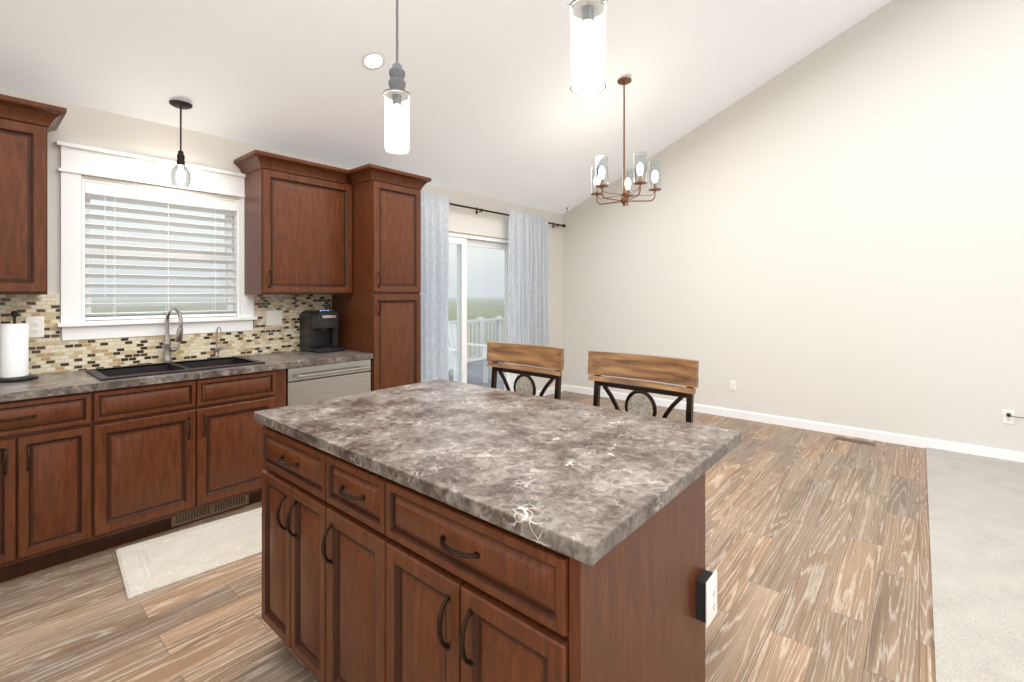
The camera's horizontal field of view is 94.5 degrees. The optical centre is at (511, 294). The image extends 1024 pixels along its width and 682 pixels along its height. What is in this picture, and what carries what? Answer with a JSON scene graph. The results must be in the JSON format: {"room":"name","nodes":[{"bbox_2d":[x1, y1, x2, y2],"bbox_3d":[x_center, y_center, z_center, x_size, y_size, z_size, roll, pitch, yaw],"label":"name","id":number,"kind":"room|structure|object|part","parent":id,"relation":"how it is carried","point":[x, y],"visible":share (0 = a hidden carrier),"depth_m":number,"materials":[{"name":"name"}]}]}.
{"room":"kitchen","nodes":[
{"label":"kitchen","id":0,"kind":"room"},
{"bbox_2d":[0,87,563,390],"bbox_3d":[-1.933,-1.228,3.787,0.150,5.200,8.320,0,0,41],"label":"wall","id":1,"kind":"structure","parent":0,"point":[87,126],"depth_m":3.29,"materials":[{"name":"white paint"}]},
{"bbox_2d":[0,94,51,297],"bbox_3d":[-2.897,-0.499,2.281,0.350,0.998,0.920,0,0,41],"label":"upper cabinet","id":2,"kind":"object","parent":1,"relation":"attached to","point":[25,124],"depth_m":2.45,"materials":[{"name":"brown wood"}]},
{"bbox_2d":[56,140,256,340],"bbox_3d":[-2.363,-0.314,3.243,0.187,1.172,1.109,0,0,41],"label":"window","id":3,"kind":"structure","parent":1,"relation":"in","point":[132,252],"depth_m":3.15,"materials":[{"name":"white wood"}]},
{"bbox_2d":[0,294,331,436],"bbox_3d":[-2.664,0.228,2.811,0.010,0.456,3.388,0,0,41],"label":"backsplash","id":4,"kind":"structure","parent":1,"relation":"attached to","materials":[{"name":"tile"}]},
{"bbox_2d":[26,317,43,337],"bbox_3d":[-2.734,0.187,2.715,0.009,0.120,0.075,0,0,41],"label":"outlet","id":5,"kind":"object","parent":4,"relation":"attached to","point":[36,327],"visible":0.98,"depth_m":2.72,"materials":[{"name":"white plastic"}]},
{"bbox_2d":[266,310,281,325],"bbox_3d":[-1.867,0.182,3.723,0.010,0.120,0.120,0,0,41],"label":"outlet","id":6,"kind":"object","parent":4,"relation":"attached to","point":[273,317],"visible":1,"depth_m":3.72,"materials":[{"name":"white plastic"}]},
{"bbox_2d":[240,150,351,297],"bbox_3d":[-1.660,-0.499,3.718,0.350,0.998,0.703,0,0,41],"label":"upper cabinet","id":7,"kind":"object","parent":1,"relation":"attached to","point":[298,212],"depth_m":3.53,"materials":[{"name":"brown wood"}]},
{"bbox_2d":[448,232,515,391],"bbox_3d":[-0.566,0.344,5.367,0.122,2.057,1.794,0,0,41],"label":"sliding door","id":8,"kind":"structure","parent":1,"relation":"attached to","point":[478,298],"depth_m":5.57,"materials":[{"name":"white"}]},
{"bbox_2d":[449,203,565,227],"bbox_3d":[-0.211,-0.963,5.590,0.108,0.080,2.864,0,0,41],"label":"curtain rod","id":9,"kind":"object","parent":1,"relation":"attached to","point":[552,223],"visible":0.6,"depth_m":5.45,"materials":[{"name":"black metal"}]},
{"bbox_2d":[420,191,449,381],"bbox_3d":[-0.832,0.162,4.726,0.102,2.360,0.591,0,0,41],"label":"curtain","id":10,"kind":"object","parent":9,"relation":"hanging from","point":[434,293],"visible":0.54,"depth_m":4.80,"materials":[{"name":"grey fabric"}]},
{"bbox_2d":[508,210,548,344],"bbox_3d":[0.236,-0.188,5.968,0.103,1.660,0.784,0,0,41],"label":"curtain","id":11,"kind":"object","parent":9,"relation":"hanging from","point":[528,278],"visible":1,"depth_m":5.89,"materials":[{"name":"grey fabric"}]},
{"bbox_2d":[536,384,563,395],"bbox_3d":[0.401,1.327,6.375,0.014,0.090,0.970,0,0,41],"label":"baseboard","id":12,"kind":"structure","parent":1,"relation":"attached to","point":[551,390],"depth_m":6.50,"materials":[{"name":"white"}]},
{"bbox_2d":[0,0,891,213],"bbox_3d":[1.027,-2.296,1.240,7.660,2.296,8.020,0,0,41],"label":"ceiling","id":13,"kind":"structure","parent":0,"point":[500,110],"depth_m":3.56,"materials":[{"name":"white paint"}]},
{"bbox_2d":[169,100,191,187],"bbox_3d":[-2.153,-0.983,3.079,0.128,0.560,0.128,0,0,41],"label":"light","id":14,"kind":"object","parent":13,"relation":"hanging from","point":[180,176],"visible":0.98,"depth_m":3.06,"materials":[{"name":"glass"}]},
{"bbox_3d":[-2.153,-0.770,3.079,0.112,0.135,0.112,0,0,41],"label":"glass","id":15,"kind":"part","parent":14,"relation":"part of","materials":[{"name":"glass"}]},
{"bbox_2d":[361,51,385,69],"bbox_3d":[-0.943,-1.591,3.225,0.151,0.068,0.164,0,0,41],"label":"recessed light","id":16,"kind":"object","parent":13,"relation":"in","point":[373,60],"visible":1,"depth_m":3.22,"materials":[{"name":"white plastic"}]},
{"bbox_2d":[381,0,409,153],"bbox_3d":[-0.492,-1.362,2.032,0.128,1.489,0.124,0,0,41],"label":"pendant light","id":17,"kind":"object","parent":13,"relation":"hanging from","point":[396,117],"visible":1,"depth_m":2.00,"materials":[{"name":"grey"}]},
{"bbox_3d":[-0.493,-0.735,2.034,0.106,0.234,0.106,0,0,41],"label":"glass","id":18,"kind":"part","parent":17,"relation":"part of","materials":[{"name":"white glass"}]},
{"bbox_2d":[567,0,607,94],"bbox_3d":[0.229,-1.567,1.413,0.128,1.897,0.124,0,0,41],"label":"pendant light","id":19,"kind":"object","parent":13,"relation":"hanging from","point":[587,47],"visible":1,"depth_m":1.37,"materials":[{"name":"white"}]},
{"bbox_2d":[591,77,661,205],"bbox_3d":[0.992,-1.384,4.287,0.617,1.171,0.635,0,0,41],"label":"chandelier","id":20,"kind":"object","parent":13,"relation":"hanging from","point":[636,174],"visible":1,"depth_m":4.21,"materials":[{"name":"orange metal"}]},
{"bbox_3d":[0.992,-1.071,4.287,0.613,0.250,0.633,0,0,41],"label":"glass","id":21,"kind":"part","parent":20,"relation":"part of","materials":[{"name":"glass"}]},
{"bbox_2d":[0,391,935,681],"bbox_3d":[-0.396,1.422,2.465,3.905,0.100,8.020,0,0,41],"label":"floor","id":22,"kind":"structure","parent":0,"point":[818,555],"depth_m":2.15,"materials":[{"name":"brown wood"}]},
{"bbox_2d":[0,390,95,582],"bbox_3d":[-2.575,0.933,2.432,0.640,0.877,0.550,0,0,41],"label":"base cabinet","id":23,"kind":"object","parent":22,"relation":"on","point":[48,441],"depth_m":2.31,"materials":[{"name":"brown wood"}]},
{"bbox_2d":[116,507,261,599],"bbox_3d":[-1.589,1.363,2.646,0.920,0.018,0.560,0,0,-44],"label":"area rug","id":24,"kind":"object","parent":22,"relation":"on","point":[154,564],"visible":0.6,"depth_m":2.49,"materials":[{"name":"beige fabric"}]},
{"bbox_2d":[96,366,283,552],"bbox_3d":[-2.083,0.933,3.004,0.640,0.877,0.957,0,0,41],"label":"base cabinet","id":25,"kind":"object","parent":22,"relation":"on","point":[107,443],"depth_m":2.72,"materials":[{"name":"brown wood"}]},
{"bbox_2d":[0,350,371,397],"bbox_3d":[-2.424,0.476,2.603,0.646,0.038,3.385,0,0,41],"label":"countertop","id":26,"kind":"structure","parent":25,"relation":"on","point":[59,380],"depth_m":2.69,"materials":[{"name":"grey stone"}]},
{"bbox_2d":[0,311,37,382],"bbox_3d":[-2.654,0.271,2.527,0.180,0.371,0.180,0,0,41],"label":"paper towel holder","id":27,"kind":"object","parent":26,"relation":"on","point":[14,351],"visible":1,"depth_m":2.49,"materials":[{"name":"white paper"}]},
{"bbox_2d":[84,354,259,381],"bbox_3d":[-2.085,0.555,2.974,0.480,0.218,0.830,0,0,41],"label":"sink","id":28,"kind":"object","parent":26,"relation":"in","point":[141,368],"depth_m":3.02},
{"bbox_2d":[160,308,183,361],"bbox_3d":[-2.230,0.266,3.130,0.207,0.361,0.108,0,0,41],"label":"faucet","id":29,"kind":"object","parent":26,"relation":"on","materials":[{"name":"silver metal"}]},
{"bbox_2d":[212,327,231,357],"bbox_3d":[-2.060,0.337,3.381,0.111,0.219,0.093,0,0,41],"label":"faucet","id":30,"kind":"object","parent":26,"relation":"on","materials":[{"name":"silver metal"}]},
{"bbox_2d":[300,310,344,352],"bbox_3d":[-1.541,0.291,3.845,0.319,0.330,0.220,0,0,41],"label":"coffee maker","id":31,"kind":"object","parent":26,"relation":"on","point":[318,331],"visible":1,"depth_m":3.78,"materials":[{"name":"black plastic"}]},
{"bbox_2d":[171,491,248,527],"bbox_3d":[-1.852,1.322,2.925,0.007,0.076,0.420,0,0,41],"label":"vent","id":32,"kind":"object","parent":25,"relation":"attached to","point":[222,507],"depth_m":2.91,"materials":[{"name":"brown metal"}]},
{"bbox_2d":[284,358,375,405],"bbox_3d":[-1.548,0.933,3.626,0.640,0.877,0.686,0,0,41],"label":"dishwasher","id":33,"kind":"object","parent":22,"relation":"on","point":[316,381],"depth_m":3.41,"materials":[{"name":"silver metal"}]},
{"bbox_2d":[328,164,423,389],"bbox_3d":[-1.166,0.187,4.070,0.640,2.370,0.470,0,0,41],"label":"tall cabinet","id":34,"kind":"object","parent":22,"relation":"on","point":[381,318],"depth_m":3.83,"materials":[{"name":"brown wood"}]},
{"bbox_2d":[254,419,721,681],"bbox_3d":[-0.197,0.933,1.600,1.494,0.878,0.730,0,0,41],"label":"kitchen island","id":35,"kind":"object","parent":22,"relation":"on","point":[441,530],"depth_m":1.21,"materials":[{"name":"brown wood"}]},
{"bbox_2d":[254,379,740,558],"bbox_3d":[-0.120,0.475,1.716,1.520,0.038,0.955,0,0,41],"label":"island countertop","id":36,"kind":"structure","parent":35,"relation":"on","point":[576,477],"depth_m":1.40,"materials":[{"name":"grey stone"}]},
{"bbox_2d":[695,569,717,627],"bbox_3d":[0.564,0.872,1.369,0.039,0.125,0.085,0,0,41],"label":"outlet","id":37,"kind":"object","parent":35,"relation":"attached to","point":[705,580],"depth_m":1.35,"materials":[{"name":"white plastic"}]},
{"bbox_2d":[487,342,563,399],"bbox_3d":[-0.074,0.819,2.322,0.500,1.109,0.497,0,0,41],"label":"stool","id":38,"kind":"object","parent":22,"relation":"on","point":[538,356],"visible":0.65,"depth_m":2.48,"materials":[{"name":"brown wood"}]},
{"bbox_2d":[588,351,698,422],"bbox_3d":[0.419,0.819,1.898,0.500,1.109,0.497,0,0,41],"label":"stool","id":39,"kind":"object","parent":22,"relation":"on","point":[672,370],"visible":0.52,"depth_m":2.05,"materials":[{"name":"brown wood"}]},
{"bbox_2d":[833,436,875,445],"bbox_3d":[3.205,1.368,4.432,0.320,0.006,0.100,0,0,41],"label":"floor vent","id":40,"kind":"object","parent":22,"relation":"in","point":[855,440],"visible":1,"depth_m":4.43,"materials":[{"name":"brown"}]},
{"bbox_2d":[564,0,1023,452],"bbox_3d":[3.748,-1.228,4.288,7.810,5.200,0.150,0,0,41],"label":"wall","id":41,"kind":"structure","parent":0,"point":[831,231],"depth_m":4.60,"materials":[{"name":"white paint"}]},
{"bbox_2d":[729,380,735,390],"bbox_3d":[2.464,1.017,5.287,0.070,0.115,0.009,0,0,41],"label":"outlet","id":42,"kind":"object","parent":41,"relation":"attached to","point":[732,385],"visible":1,"depth_m":5.29,"materials":[{"name":"white plastic"}]},
{"bbox_2d":[564,384,1023,462],"bbox_3d":[3.638,1.327,4.275,7.660,0.090,0.014,0,0,41],"label":"baseboard","id":43,"kind":"structure","parent":41,"relation":"attached to","point":[913,441],"depth_m":4.64,"materials":[{"name":"white"}]},
{"bbox_2d":[1002,409,1023,424],"bbox_3d":[4.131,1.007,3.825,0.235,0.115,0.052,0,0,41],"label":"outlet","id":44,"kind":"object","parent":41,"relation":"attached to","point":[1008,416],"visible":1,"depth_m":3.89,"materials":[{"name":"white plastic"}]},
{"bbox_2d":[926,447,1023,681],"bbox_3d":[2.507,1.416,-0.033,3.755,0.112,8.020,0,0,41],"label":"floor","id":45,"kind":"structure","parent":0,"point":[976,514],"depth_m":2.38,"materials":[{"name":"beige carpet"}]}
]}

